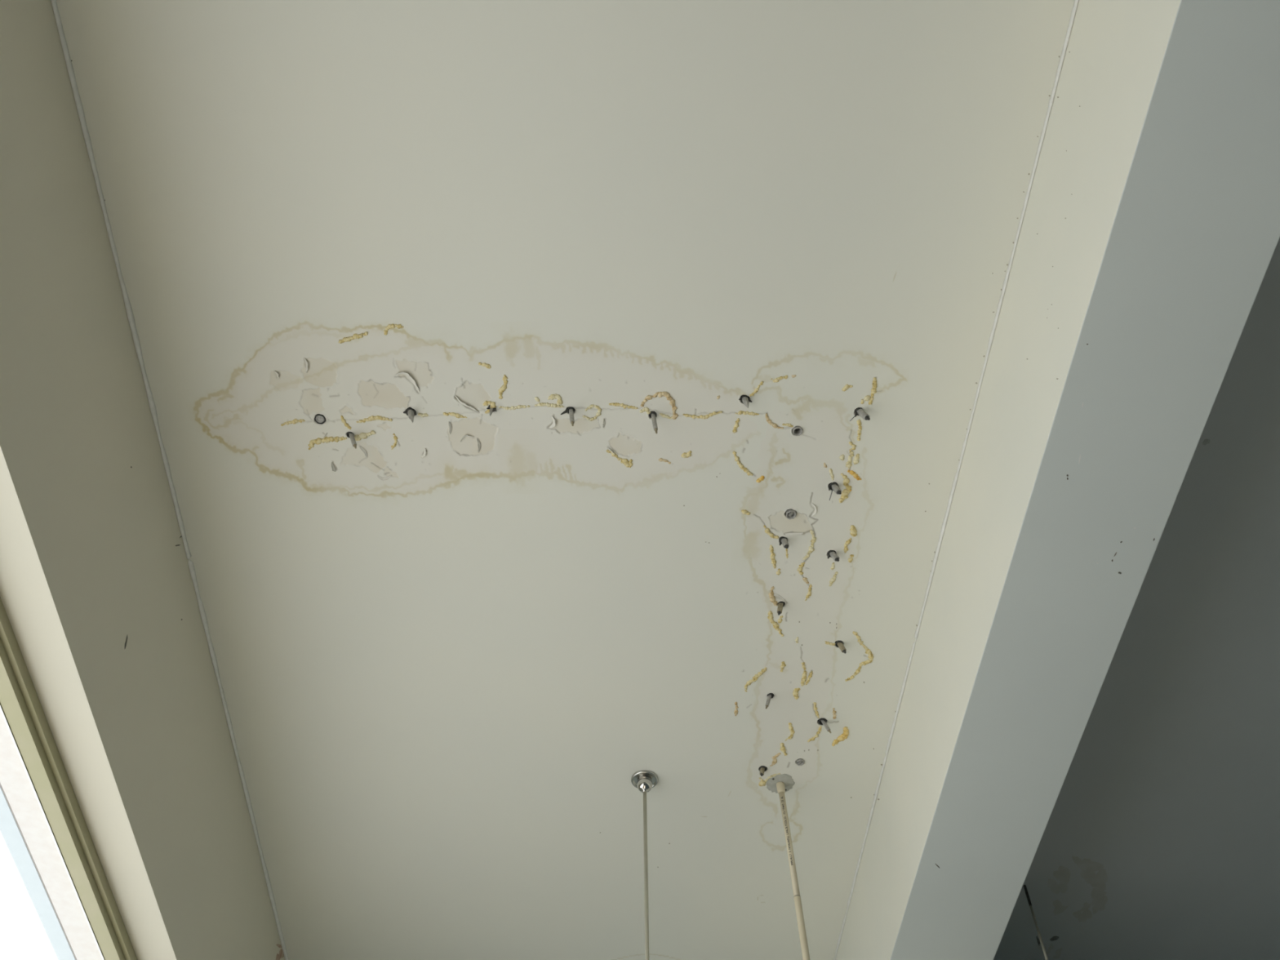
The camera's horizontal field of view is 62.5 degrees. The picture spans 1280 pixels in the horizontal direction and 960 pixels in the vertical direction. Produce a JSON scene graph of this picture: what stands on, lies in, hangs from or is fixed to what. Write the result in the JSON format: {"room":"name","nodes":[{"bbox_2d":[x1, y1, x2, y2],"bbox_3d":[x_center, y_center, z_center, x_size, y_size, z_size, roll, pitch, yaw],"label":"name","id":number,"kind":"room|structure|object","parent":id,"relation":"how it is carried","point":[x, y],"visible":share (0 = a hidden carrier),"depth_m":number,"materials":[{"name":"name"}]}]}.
{"room":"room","nodes":[
{"label":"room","id":0,"kind":"room"},
{"bbox_2d":[0,0,284,959],"bbox_3d":[-1.099,0.223,0.498,0.266,3.500,5.420,2,-56,-2],"label":"wall","id":1,"kind":"structure","parent":0,"point":[98,595],"depth_m":2.01,"materials":[{"name":"beige paint"}]},
{"bbox_2d":[0,596,137,959],"bbox_3d":[-1.099,0.548,0.895,0.049,1.908,3.208,2,-56,-2],"label":"window","id":2,"kind":"structure","parent":1,"relation":"in","point":[22,712],"depth_m":2.04,"materials":[{"name":"paint"}]},
{"bbox_2d":[56,0,1279,959],"bbox_3d":[1.963,-0.605,1.986,6.392,0.156,5.420,2,-56,-2],"label":"ceiling","id":3,"kind":"structure","parent":0,"point":[449,658],"depth_m":2.25,"materials":[{"name":"paint"}]},
{"bbox_2d":[50,0,288,959],"bbox_3d":[-1.017,0.131,2.357,0.012,0.012,3.520,2,-56,-2],"label":"ceiling trim","id":4,"kind":"structure","parent":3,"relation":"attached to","point":[68,64],"depth_m":2.20,"materials":[{"name":"paint"}]},
{"bbox_2d":[280,418,305,426],"bbox_3d":[-0.723,-0.121,2.196,0.054,0.006,0.012,-10,-57,6],"label":"residue","id":5,"kind":"object","parent":3,"relation":"attached to","point":[295,420],"visible":1,"depth_m":2.19,"materials":[{"name":"plastic"}]},
{"bbox_2d":[314,413,325,424],"bbox_3d":[-0.665,-0.127,2.195,0.023,0.008,0.023,2,-56,-2],"label":"injection packer","id":6,"kind":"object","parent":3,"relation":"attached to","point":[319,419],"visible":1,"depth_m":2.19,"materials":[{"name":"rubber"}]},
{"bbox_2d":[308,436,346,449],"bbox_3d":[-0.661,-0.083,2.221,0.090,0.012,0.022,-15,-57,9],"label":"residue","id":7,"kind":"object","parent":3,"relation":"attached to","point":[318,440],"visible":1,"depth_m":2.22,"materials":[{"name":"plastic"}]},
{"bbox_2d":[340,415,351,429],"bbox_3d":[-0.614,-0.119,2.198,0.010,0.005,0.037,-22,-59,14],"label":"residue","id":8,"kind":"object","parent":3,"relation":"attached to","point":[346,424],"visible":1,"depth_m":2.20,"materials":[{"name":"plastic"}]},
{"bbox_2d":[346,431,356,448],"bbox_3d":[-0.600,-0.084,2.197,0.031,0.060,0.014,2,-56,-2],"label":"injection packer","id":9,"kind":"object","parent":3,"relation":"attached to","point":[349,434],"visible":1,"depth_m":2.20,"materials":[{"name":"metal"}]},
{"bbox_2d":[337,331,368,343],"bbox_3d":[-0.568,-0.283,2.089,0.066,0.006,0.014,-13,-57,8],"label":"residue","id":10,"kind":"object","parent":3,"relation":"attached to","point":[355,335],"visible":1,"depth_m":2.09,"materials":[{"name":"plastic"}]},
{"bbox_2d":[354,430,376,440],"bbox_3d":[-0.577,-0.094,2.215,0.049,0.010,0.016,-18,-58,11],"label":"residue","id":11,"kind":"object","parent":3,"relation":"attached to","point":[363,435],"visible":0.99,"depth_m":2.21,"materials":[{"name":"beige"}]},
{"bbox_2d":[355,415,392,422],"bbox_3d":[-0.553,-0.127,2.193,0.076,0.008,0.016,-3,-56,1],"label":"residue","id":12,"kind":"object","parent":3,"relation":"attached to","point":[372,417],"visible":1,"depth_m":2.19,"materials":[{"name":"plastic"}]},
{"bbox_2d":[383,323,403,335],"bbox_3d":[-0.488,-0.300,2.079,0.044,0.008,0.019,-20,-58,13],"label":"residue","id":13,"kind":"object","parent":3,"relation":"attached to","point":[389,326],"visible":1,"depth_m":2.08,"materials":[{"name":"plastic"}]},
{"bbox_2d":[391,433,398,449],"bbox_3d":[-0.517,-0.080,2.225,0.012,0.006,0.041,13,-57,-9],"label":"residue","id":14,"kind":"object","parent":3,"relation":"attached to","point":[395,437],"visible":1,"depth_m":2.22,"materials":[{"name":"plastic"}]},
{"bbox_2d":[403,407,416,422],"bbox_3d":[-0.475,-0.133,2.172,0.024,0.049,0.022,35,-63,-21],"label":"injection packer","id":15,"kind":"object","parent":3,"relation":"attached to","point":[411,412],"visible":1,"depth_m":2.18,"materials":[{"name":"metal"}]},
{"bbox_2d":[417,413,428,417],"bbox_3d":[-0.450,-0.135,2.189,0.022,0.006,0.010,2,-56,-2],"label":"residue","id":16,"kind":"object","parent":3,"relation":"attached to","point":[421,415],"visible":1,"depth_m":2.19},
{"bbox_2d":[443,412,466,417],"bbox_3d":[-0.383,-0.134,2.190,0.050,0.008,0.011,10,-57,-7],"label":"residue","id":17,"kind":"object","parent":3,"relation":"attached to","point":[453,414],"visible":1,"depth_m":2.19,"materials":[{"name":"plastic"}]},
{"bbox_2d":[478,362,490,368],"bbox_3d":[-0.312,-0.232,2.126,0.026,0.007,0.010,23,-59,-15],"label":"residue","id":18,"kind":"object","parent":3,"relation":"attached to","point":[487,366],"visible":1,"depth_m":2.12,"materials":[{"name":"plastic"}]},
{"bbox_2d":[482,400,496,413],"bbox_3d":[-0.310,-0.150,2.180,0.028,0.008,0.031,2,-56,-2],"label":"residue","id":19,"kind":"object","parent":3,"relation":"attached to","point":[492,404],"visible":1,"depth_m":2.17,"materials":[{"name":"plastic"}]},
{"bbox_2d":[486,404,497,416],"bbox_3d":[-0.306,-0.145,2.176,0.017,0.032,0.016,37,-64,-22],"label":"injection packer","id":20,"kind":"object","parent":3,"relation":"attached to","point":[491,410],"visible":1,"depth_m":2.17,"materials":[{"name":"metal"}]},
{"bbox_2d":[497,374,507,399],"bbox_3d":[-0.279,-0.189,2.154,0.015,0.008,0.058,18,-58,-12],"label":"residue","id":21,"kind":"object","parent":3,"relation":"attached to","point":[504,387],"visible":1,"depth_m":2.15,"materials":[{"name":"plastic"}]},
{"bbox_2d":[498,404,529,409],"bbox_3d":[-0.260,-0.150,2.181,0.065,0.006,0.011,-3,-56,1],"label":"residue","id":22,"kind":"object","parent":3,"relation":"attached to","point":[519,406],"visible":1,"depth_m":2.18,"materials":[{"name":"beige"}]},
{"bbox_2d":[534,402,564,408],"bbox_3d":[-0.187,-0.154,2.179,0.061,0.006,0.012,2,-56,-2],"label":"residue","id":23,"kind":"object","parent":3,"relation":"attached to","point":[539,404],"visible":1,"depth_m":2.18,"materials":[{"name":"beige"}]},
{"bbox_2d":[547,393,563,405],"bbox_3d":[-0.172,-0.166,2.171,0.032,0.008,0.024,37,-64,-22],"label":"residue","id":24,"kind":"object","parent":3,"relation":"attached to","point":[552,397],"visible":1,"depth_m":2.17,"materials":[{"name":"beige"}]},
{"bbox_2d":[560,406,575,426],"bbox_3d":[-0.148,-0.130,2.165,0.031,0.069,0.017,2,-56,-2],"label":"injection packer","id":25,"kind":"object","parent":3,"relation":"attached to","point":[570,410],"visible":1,"depth_m":2.17,"materials":[{"name":"metal"}]},
{"bbox_2d":[582,404,601,421],"bbox_3d":[-0.099,-0.139,2.189,0.032,0.006,0.043,39,-65,-23],"label":"residue","id":26,"kind":"object","parent":3,"relation":"attached to","point":[590,406],"visible":1,"depth_m":2.19,"materials":[{"name":"beige"}]},
{"bbox_2d":[606,449,617,458],"bbox_3d":[-0.057,-0.056,2.246,0.034,0.006,0.011,37,-64,-22],"label":"residue","id":27,"kind":"object","parent":3,"relation":"attached to","point":[613,454],"visible":1,"depth_m":2.24,"materials":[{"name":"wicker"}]},
{"bbox_2d":[608,402,637,408],"bbox_3d":[-0.034,-0.153,2.181,0.061,0.006,0.011,11,-57,-8],"label":"residue","id":28,"kind":"object","parent":3,"relation":"attached to","point":[615,404],"visible":1,"depth_m":2.18,"materials":[{"name":"plastic"}]},
{"bbox_2d":[617,457,632,467],"bbox_3d":[-0.032,-0.037,2.258,0.036,0.007,0.022,8,-57,-6],"label":"residue","id":29,"kind":"object","parent":3,"relation":"attached to","point":[628,464],"visible":1,"depth_m":2.25,"materials":[{"name":"plastic"}]},
{"bbox_2d":[631,769,657,959],"bbox_3d":[0.018,1.173,2.256,0.073,1.352,0.073,2,-56,-2],"label":"hanging rod","id":30,"kind":"object","parent":3,"relation":"hanging from","point":[644,780],"visible":1,"depth_m":2.71,"materials":[{"name":"silver metal"}]},
{"bbox_2d":[640,407,650,413],"bbox_3d":[0.012,-0.144,2.187,0.024,0.005,0.016,11,-57,-8],"label":"residue","id":31,"kind":"object","parent":3,"relation":"attached to","point":[645,409],"visible":1,"depth_m":2.19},
{"bbox_2d":[648,411,657,434],"bbox_3d":[0.028,-0.119,2.169,0.018,0.077,0.017,2,-56,-2],"label":"injection packer","id":32,"kind":"object","parent":3,"relation":"attached to","point":[652,415],"visible":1,"depth_m":2.17,"materials":[{"name":"metal"}]},
{"bbox_2d":[640,391,678,419],"bbox_3d":[0.048,-0.159,2.178,0.083,0.010,0.053,21,-59,-14],"label":"residue","id":33,"kind":"object","parent":3,"relation":"attached to","point":[660,394],"visible":1,"depth_m":2.17,"materials":[{"name":"beige"}]},
{"bbox_2d":[658,457,671,463],"bbox_3d":[0.053,-0.041,2.257,0.028,0.006,0.009,15,-58,-10],"label":"residue","id":34,"kind":"object","parent":3,"relation":"attached to","point":[661,460],"visible":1,"depth_m":2.25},
{"bbox_2d":[659,413,673,419],"bbox_3d":[0.055,-0.132,2.196,0.033,0.005,0.010,19,-59,-13],"label":"residue","id":35,"kind":"object","parent":3,"relation":"attached to","point":[662,415],"visible":1,"depth_m":2.19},
{"bbox_2d":[680,450,691,457],"bbox_3d":[0.100,-0.053,2.249,0.025,0.008,0.015,-18,-58,11],"label":"residue","id":36,"kind":"object","parent":3,"relation":"attached to","point":[688,454],"visible":1,"depth_m":2.25,"materials":[{"name":"plastic"}]},
{"bbox_2d":[683,410,722,418],"bbox_3d":[0.131,-0.134,2.196,0.082,0.007,0.016,-4,-56,2],"label":"residue","id":37,"kind":"object","parent":3,"relation":"attached to","point":[714,413],"visible":1,"depth_m":2.19,"materials":[{"name":"plastic"}]},
{"bbox_2d":[732,417,739,433],"bbox_3d":[0.202,-0.114,2.210,0.011,0.006,0.037,10,-57,-7],"label":"residue","id":38,"kind":"object","parent":3,"relation":"attached to","point":[736,425],"visible":1,"depth_m":2.21,"materials":[{"name":"plastic"}]},
{"bbox_2d":[733,702,738,715],"bbox_3d":[0.244,0.580,2.672,0.012,0.006,0.051,0,-56,0],"label":"residue","id":39,"kind":"object","parent":3,"relation":"attached to","point":[735,711],"visible":1,"depth_m":2.67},
{"bbox_2d":[732,450,753,475],"bbox_3d":[0.218,-0.033,2.263,0.015,0.007,0.077,-30,-61,18],"label":"residue","id":40,"kind":"object","parent":3,"relation":"attached to","point":[740,465],"visible":1,"depth_m":2.26,"materials":[{"name":"plastic"}]},
{"bbox_2d":[738,395,751,408],"bbox_3d":[0.216,-0.160,2.163,0.021,0.046,0.020,38,-64,-23],"label":"injection packer","id":41,"kind":"object","parent":3,"relation":"attached to","point":[744,399],"visible":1,"depth_m":2.17,"materials":[{"name":"metal"}]},
{"bbox_2d":[741,509,750,515],"bbox_3d":[0.234,0.072,2.333,0.022,0.009,0.011,29,-61,-19],"label":"residue","id":42,"kind":"object","parent":3,"relation":"attached to","point":[744,511],"visible":1,"depth_m":2.33,"materials":[{"name":"plastic"}]},
{"bbox_2d":[735,410,759,415],"bbox_3d":[0.223,-0.139,2.193,0.050,0.006,0.011,4,-56,-3],"label":"residue","id":43,"kind":"object","parent":3,"relation":"attached to","point":[740,412],"visible":1,"depth_m":2.19,"materials":[{"name":"plastic"}]},
{"bbox_2d":[744,667,766,692],"bbox_3d":[0.282,0.493,2.615,0.020,0.008,0.095,27,-60,-17],"label":"residue","id":44,"kind":"object","parent":3,"relation":"attached to","point":[756,677],"visible":1,"depth_m":2.61,"materials":[{"name":"beige"}]},
{"bbox_2d":[749,381,764,396],"bbox_3d":[0.239,-0.185,2.162,0.009,0.006,0.044,30,-62,-19],"label":"residue","id":45,"kind":"object","parent":3,"relation":"attached to","point":[757,389],"visible":1,"depth_m":2.16,"materials":[{"name":"plastic"}]},
{"bbox_2d":[755,475,764,482],"bbox_3d":[0.261,-0.001,2.285,0.011,0.008,0.021,38,-64,-23],"label":"residue","id":46,"kind":"object","parent":3,"relation":"attached to","point":[758,480],"visible":1,"depth_m":2.28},
{"bbox_2d":[758,777,765,786],"bbox_3d":[0.327,0.809,2.825,0.020,0.013,0.034,2,-56,-2],"label":"residue","id":47,"kind":"object","parent":3,"relation":"attached to","point":[762,783],"visible":1,"depth_m":2.82,"materials":[{"name":"beige"}]},
{"bbox_2d":[759,765,766,776],"bbox_3d":[0.325,0.769,2.791,0.022,0.034,0.021,2,-56,-2],"label":"injection packer","id":48,"kind":"object","parent":3,"relation":"attached to","point":[762,768],"visible":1,"depth_m":2.79,"materials":[{"name":"metal"}]},
{"bbox_2d":[764,693,773,709],"bbox_3d":[0.323,0.551,2.632,0.026,0.056,0.016,2,-56,-2],"label":"injection packer","id":49,"kind":"object","parent":3,"relation":"attached to","point":[770,695],"visible":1,"depth_m":2.63,"materials":[{"name":"metal"}]},
{"bbox_2d":[763,524,778,538],"bbox_3d":[0.291,0.118,2.365,0.050,0.007,0.014,39,-65,-23],"label":"residue","id":50,"kind":"object","parent":3,"relation":"attached to","point":[766,531],"visible":1,"depth_m":2.36,"materials":[{"name":"plastic"}]},
{"bbox_2d":[763,773,780,786],"bbox_3d":[0.347,0.797,2.819,0.018,0.006,0.065,35,-63,-21],"label":"residue","id":51,"kind":"object","parent":3,"relation":"attached to","point":[774,775],"visible":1,"depth_m":2.81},
{"bbox_2d":[768,545,776,568],"bbox_3d":[0.303,0.175,2.403,0.012,0.007,0.069,-8,-57,5],"label":"residue","id":52,"kind":"object","parent":3,"relation":"attached to","point":[772,555],"visible":1,"depth_m":2.40,"materials":[{"name":"plastic"}]},
{"bbox_2d":[768,586,777,606],"bbox_3d":[0.310,0.273,2.468,0.017,0.012,0.060,-11,-57,7],"label":"residue","id":53,"kind":"object","parent":3,"relation":"attached to","point":[772,598],"visible":1,"depth_m":2.46,"materials":[{"name":"beige"}]},
{"bbox_2d":[765,413,783,429],"bbox_3d":[0.278,-0.120,2.206,0.054,0.007,0.015,38,-64,-23],"label":"residue","id":54,"kind":"object","parent":3,"relation":"attached to","point":[775,425],"visible":1,"depth_m":2.21,"materials":[{"name":"beige"}]},
{"bbox_2d":[769,752,780,766],"bbox_3d":[0.354,0.735,2.777,0.019,0.007,0.055,11,-57,-8],"label":"residue","id":55,"kind":"object","parent":3,"relation":"attached to","point":[775,760],"visible":1,"depth_m":2.77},
{"bbox_2d":[767,610,783,636],"bbox_3d":[0.322,0.344,2.516,0.016,0.008,0.089,-22,-59,14],"label":"residue","id":56,"kind":"object","parent":3,"relation":"attached to","point":[775,625],"visible":1,"depth_m":2.51,"materials":[{"name":"plastic"}]},
{"bbox_2d":[770,375,787,382],"bbox_3d":[0.284,-0.205,2.149,0.035,0.007,0.012,-11,-57,7],"label":"residue","id":57,"kind":"object","parent":3,"relation":"attached to","point":[776,380],"visible":1,"depth_m":2.15,"materials":[{"name":"plastic"}]},
{"bbox_2d":[777,601,785,615],"bbox_3d":[0.330,0.300,2.469,0.022,0.048,0.016,2,-56,-2],"label":"injection packer","id":58,"kind":"object","parent":3,"relation":"attached to","point":[780,604],"visible":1,"depth_m":2.46,"materials":[{"name":"metal"}]},
{"bbox_2d":[779,742,786,755],"bbox_3d":[0.373,0.704,2.756,0.015,0.010,0.051,-14,-57,9],"label":"residue","id":59,"kind":"object","parent":3,"relation":"attached to","point":[782,748],"visible":1,"depth_m":2.75,"materials":[{"name":"beige"}]},
{"bbox_2d":[780,661,786,671],"bbox_3d":[0.351,0.459,2.593,0.014,0.008,0.036,2,-56,-2],"label":"residue","id":60,"kind":"object","parent":3,"relation":"attached to","point":[783,665],"visible":1,"depth_m":2.59,"materials":[{"name":"plastic"}]},
{"bbox_2d":[779,536,789,548],"bbox_3d":[0.323,0.142,2.369,0.019,0.039,0.017,14,-58,-10],"label":"injection packer","id":61,"kind":"object","parent":3,"relation":"attached to","point":[783,540],"visible":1,"depth_m":2.36,"materials":[{"name":"metal"}]},
{"bbox_2d":[782,423,793,426],"bbox_3d":[0.310,-0.116,2.209,0.024,0.005,0.008,11,-57,-8],"label":"residue","id":62,"kind":"object","parent":3,"relation":"attached to","point":[784,424],"visible":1,"depth_m":2.21,"materials":[{"name":"plastic"}]},
{"bbox_2d":[766,773,809,959],"bbox_3d":[0.382,1.229,2.207,0.078,1.503,0.078,2,-56,-2],"label":"pipe","id":63,"kind":"object","parent":3,"relation":"hanging from","point":[780,784],"visible":1,"depth_m":2.65,"materials":[{"name":"beige plastic"}]},
{"bbox_2d":[785,722,795,741],"bbox_3d":[0.388,0.650,2.720,0.022,0.008,0.068,2,-56,-2],"label":"residue","id":64,"kind":"object","parent":3,"relation":"attached to","point":[790,727],"visible":1,"depth_m":2.72,"materials":[{"name":"beige"}]},
{"bbox_2d":[786,508,796,519],"bbox_3d":[0.334,0.076,2.337,0.023,0.020,0.024,2,-56,-2],"label":"injection packer","id":65,"kind":"object","parent":3,"relation":"attached to","point":[791,513],"visible":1,"depth_m":2.33,"materials":[{"name":"metal"}]},
{"bbox_2d":[792,688,800,699],"bbox_3d":[0.391,0.536,2.644,0.018,0.011,0.041,2,-56,-2],"label":"residue","id":66,"kind":"object","parent":3,"relation":"attached to","point":[795,692],"visible":1,"depth_m":2.64,"materials":[{"name":"beige"}]},
{"bbox_2d":[791,426,802,435],"bbox_3d":[0.331,-0.104,2.220,0.020,0.014,0.021,2,-56,-2],"label":"injection packer","id":67,"kind":"object","parent":3,"relation":"attached to","point":[797,430],"visible":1,"depth_m":2.22,"materials":[{"name":"metal"}]},
{"bbox_2d":[795,758,804,765],"bbox_3d":[0.422,0.743,2.782,0.020,0.020,0.022,2,-56,-2],"label":"injection packer","id":68,"kind":"object","parent":3,"relation":"attached to","point":[800,762],"visible":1,"depth_m":2.78,"materials":[{"name":"metal"}]},
{"bbox_2d":[796,562,804,574],"bbox_3d":[0.369,0.203,2.422,0.016,0.008,0.037,2,-56,-2],"label":"residue","id":69,"kind":"object","parent":3,"relation":"attached to","point":[799,569],"visible":1,"depth_m":2.42,"materials":[{"name":"plastic"}]},
{"bbox_2d":[800,662,807,686],"bbox_3d":[0.405,0.480,2.607,0.015,0.008,0.081,-3,-56,2],"label":"residue","id":70,"kind":"object","parent":3,"relation":"attached to","point":[804,674],"visible":1,"depth_m":2.61,"materials":[{"name":"plastic"}]},
{"bbox_2d":[802,577,808,583],"bbox_3d":[0.384,0.233,2.442,0.011,0.005,0.021,-18,-58,11],"label":"residue","id":71,"kind":"object","parent":3,"relation":"attached to","point":[804,579],"visible":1,"depth_m":2.44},
{"bbox_2d":[804,584,812,600],"bbox_3d":[0.395,0.263,2.462,0.011,0.007,0.050,7,-57,-5],"label":"residue","id":72,"kind":"object","parent":3,"relation":"attached to","point":[808,594],"visible":1,"depth_m":2.46,"materials":[{"name":"plastic"}]},
{"bbox_2d":[804,671,813,684],"bbox_3d":[0.419,0.491,2.615,0.011,0.007,0.049,9,-57,-6],"label":"residue","id":73,"kind":"object","parent":3,"relation":"attached to","point":[810,676],"visible":1,"depth_m":2.61,"materials":[{"name":"plastic"}]},
{"bbox_2d":[802,529,816,559],"bbox_3d":[0.386,0.148,2.385,0.021,0.010,0.085,6,-57,-4],"label":"residue","id":74,"kind":"object","parent":3,"relation":"attached to","point":[811,548],"visible":1,"depth_m":2.39,"materials":[{"name":"beige"}]},
{"bbox_2d":[807,725,821,742],"bbox_3d":[0.455,0.657,2.726,0.016,0.009,0.066,23,-59,-15],"label":"residue","id":75,"kind":"object","parent":3,"relation":"attached to","point":[820,727],"visible":1,"depth_m":2.73,"materials":[{"name":"beige"}]},
{"bbox_2d":[813,702,819,718],"bbox_3d":[0.447,0.585,2.678,0.011,0.008,0.059,-12,-57,7],"label":"residue","id":76,"kind":"object","parent":3,"relation":"attached to","point":[814,703],"visible":1,"depth_m":2.67,"materials":[{"name":"beige"}]},
{"bbox_2d":[817,718,831,733],"bbox_3d":[0.469,0.627,2.686,0.026,0.054,0.023,2,-56,-2],"label":"injection packer","id":77,"kind":"object","parent":3,"relation":"attached to","point":[824,721],"visible":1,"depth_m":2.69,"materials":[{"name":"metal"}]},
{"bbox_2d":[825,641,835,645],"bbox_3d":[0.460,0.395,2.551,0.029,0.006,0.010,11,-57,-8],"label":"residue","id":78,"kind":"object","parent":3,"relation":"attached to","point":[826,642],"visible":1,"depth_m":2.55,"materials":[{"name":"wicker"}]},
{"bbox_2d":[829,468,834,480],"bbox_3d":[0.414,-0.012,2.280,0.008,0.004,0.032,-16,-58,10],"label":"residue","id":79,"kind":"object","parent":3,"relation":"attached to","point":[830,469],"visible":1,"depth_m":2.28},
{"bbox_2d":[826,550,839,561],"bbox_3d":[0.437,0.173,2.391,0.024,0.040,0.019,2,-56,-2],"label":"injection packer","id":80,"kind":"object","parent":3,"relation":"attached to","point":[831,553],"visible":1,"depth_m":2.39,"materials":[{"name":"grey metal"}]},
{"bbox_2d":[828,571,837,586],"bbox_3d":[0.447,0.229,2.440,0.012,0.007,0.045,19,-59,-13],"label":"residue","id":81,"kind":"object","parent":3,"relation":"attached to","point":[832,580],"visible":1,"depth_m":2.44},
{"bbox_2d":[832,707,836,719],"bbox_3d":[0.494,0.594,2.684,0.010,0.005,0.041,-6,-56,3],"label":"residue","id":82,"kind":"object","parent":3,"relation":"attached to","point":[833,711],"visible":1,"depth_m":2.69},
{"bbox_2d":[828,482,841,500],"bbox_3d":[0.417,0.024,2.290,0.021,0.042,0.038,36,-64,-22],"label":"injection packer","id":83,"kind":"object","parent":3,"relation":"attached to","point":[833,486],"visible":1,"depth_m":2.29,"materials":[{"name":"grey metal"}]},
{"bbox_2d":[831,726,848,746],"bbox_3d":[0.522,0.666,2.732,0.026,0.013,0.077,21,-59,-14],"label":"residue","id":84,"kind":"object","parent":3,"relation":"attached to","point":[844,735],"visible":1,"depth_m":2.73,"materials":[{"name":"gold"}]},
{"bbox_2d":[835,640,846,653],"bbox_3d":[0.483,0.404,2.542,0.023,0.044,0.020,2,-56,-2],"label":"injection packer","id":85,"kind":"object","parent":3,"relation":"attached to","point":[839,644],"visible":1,"depth_m":2.54,"materials":[{"name":"grey metal"}]},
{"bbox_2d":[839,484,851,502],"bbox_3d":[0.449,0.028,2.306,0.019,0.012,0.056,8,-57,-6],"label":"residue","id":86,"kind":"object","parent":3,"relation":"attached to","point":[845,492],"visible":1,"depth_m":2.30,"materials":[{"name":"plastic"}]},
{"bbox_2d":[840,473,849,485],"bbox_3d":[0.445,-0.003,2.286,0.015,0.008,0.034,-16,-58,10],"label":"residue","id":87,"kind":"object","parent":3,"relation":"attached to","point":[846,481],"visible":1,"depth_m":2.29,"materials":[{"name":"plastic"}]},
{"bbox_2d":[843,537,851,552],"bbox_3d":[0.469,0.148,2.386,0.015,0.010,0.043,2,-56,-2],"label":"residue","id":88,"kind":"object","parent":3,"relation":"attached to","point":[847,542],"visible":1,"depth_m":2.38,"materials":[{"name":"plastic"}]},
{"bbox_2d":[841,384,853,391],"bbox_3d":[0.423,-0.190,2.161,0.024,0.008,0.012,-26,-60,16],"label":"residue","id":89,"kind":"object","parent":3,"relation":"attached to","point":[846,387],"visible":1,"depth_m":2.16,"materials":[{"name":"plastic"}]},
{"bbox_2d":[845,450,853,468],"bbox_3d":[0.449,-0.043,2.259,0.015,0.008,0.046,2,-56,-2],"label":"residue","id":90,"kind":"object","parent":3,"relation":"attached to","point":[848,463],"visible":1,"depth_m":2.26,"materials":[{"name":"beige"}]},
{"bbox_2d":[848,554,853,562],"bbox_3d":[0.480,0.179,2.408,0.012,0.006,0.023,2,-56,-2],"label":"residue","id":91,"kind":"object","parent":3,"relation":"attached to","point":[850,559],"visible":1,"depth_m":2.41,"materials":[{"name":"plastic"}]},
{"bbox_2d":[848,441,856,451],"bbox_3d":[0.451,-0.071,2.240,0.015,0.006,0.026,-8,-57,5],"label":"residue","id":92,"kind":"object","parent":3,"relation":"attached to","point":[854,446],"visible":1,"depth_m":2.24,"materials":[{"name":"plastic"}]},
{"bbox_2d":[849,524,857,537],"bbox_3d":[0.478,0.115,2.364,0.016,0.010,0.034,-9,-57,5],"label":"residue","id":93,"kind":"object","parent":3,"relation":"attached to","point":[853,531],"visible":1,"depth_m":2.36,"materials":[{"name":"plastic"}]},
{"bbox_2d":[847,469,862,479],"bbox_3d":[0.464,-0.011,2.281,0.041,0.008,0.011,36,-64,-22],"label":"residue","id":94,"kind":"object","parent":3,"relation":"attached to","point":[853,473],"visible":1,"depth_m":2.28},
{"bbox_2d":[853,453,859,464],"bbox_3d":[0.463,-0.044,2.258,0.012,0.009,0.028,2,-56,-2],"label":"residue","id":95,"kind":"object","parent":3,"relation":"attached to","point":[856,457],"visible":1,"depth_m":2.26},
{"bbox_2d":[844,631,873,681],"bbox_3d":[0.539,0.433,2.577,0.065,0.010,0.165,2,-56,-2],"label":"residue","id":96,"kind":"object","parent":3,"relation":"attached to","point":[868,651],"visible":1,"depth_m":2.58,"materials":[{"name":"plastic"}]},
{"bbox_2d":[856,419,862,440],"bbox_3d":[0.461,-0.105,2.218,0.011,0.006,0.053,-7,-56,4],"label":"residue","id":97,"kind":"object","parent":3,"relation":"attached to","point":[859,423],"visible":1,"depth_m":2.21,"materials":[{"name":"plastic"}]},
{"bbox_2d":[849,407,870,421],"bbox_3d":[0.452,-0.133,2.180,0.040,0.050,0.017,-10,-57,6],"label":"injection packer","id":98,"kind":"object","parent":3,"relation":"attached to","point":[860,411],"visible":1,"depth_m":2.18,"materials":[{"name":"grey metal"}]},
{"bbox_2d":[863,395,870,400],"bbox_3d":[0.468,-0.169,2.175,0.013,0.009,0.013,2,-56,-2],"label":"residue","id":99,"kind":"object","parent":3,"relation":"attached to","point":[867,397],"visible":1,"depth_m":2.17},
{"bbox_2d":[868,377,877,404],"bbox_3d":[0.479,-0.182,2.167,0.013,0.009,0.064,2,-56,-2],"label":"residue","id":100,"kind":"object","parent":3,"relation":"attached to","point":[874,384],"visible":1,"depth_m":2.16,"materials":[{"name":"plastic"}]},
{"bbox_2d":[833,0,1079,959],"bbox_3d":[0.675,0.185,2.411,0.009,0.009,3.520,2,-56,-2],"label":"ceiling trim","id":101,"kind":"structure","parent":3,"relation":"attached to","point":[1076,2],"depth_m":2.23,"materials":[{"name":"paint"}]},
{"bbox_2d":[1023,884,1048,959],"bbox_3d":[1.101,1.473,2.558,0.008,1.204,0.130,-23,-59,14],"label":"hanging cable","id":102,"kind":"object","parent":3,"relation":"hanging from","point":[1024,886],"visible":1,"depth_m":2.92,"materials":[{"name":"metal"}]},
{"bbox_2d":[835,0,1279,959],"bbox_3d":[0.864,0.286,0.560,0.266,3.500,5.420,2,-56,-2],"label":"beam","id":103,"kind":"structure","parent":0,"point":[1149,235],"depth_m":1.89,"materials":[{"name":"beige paint"}]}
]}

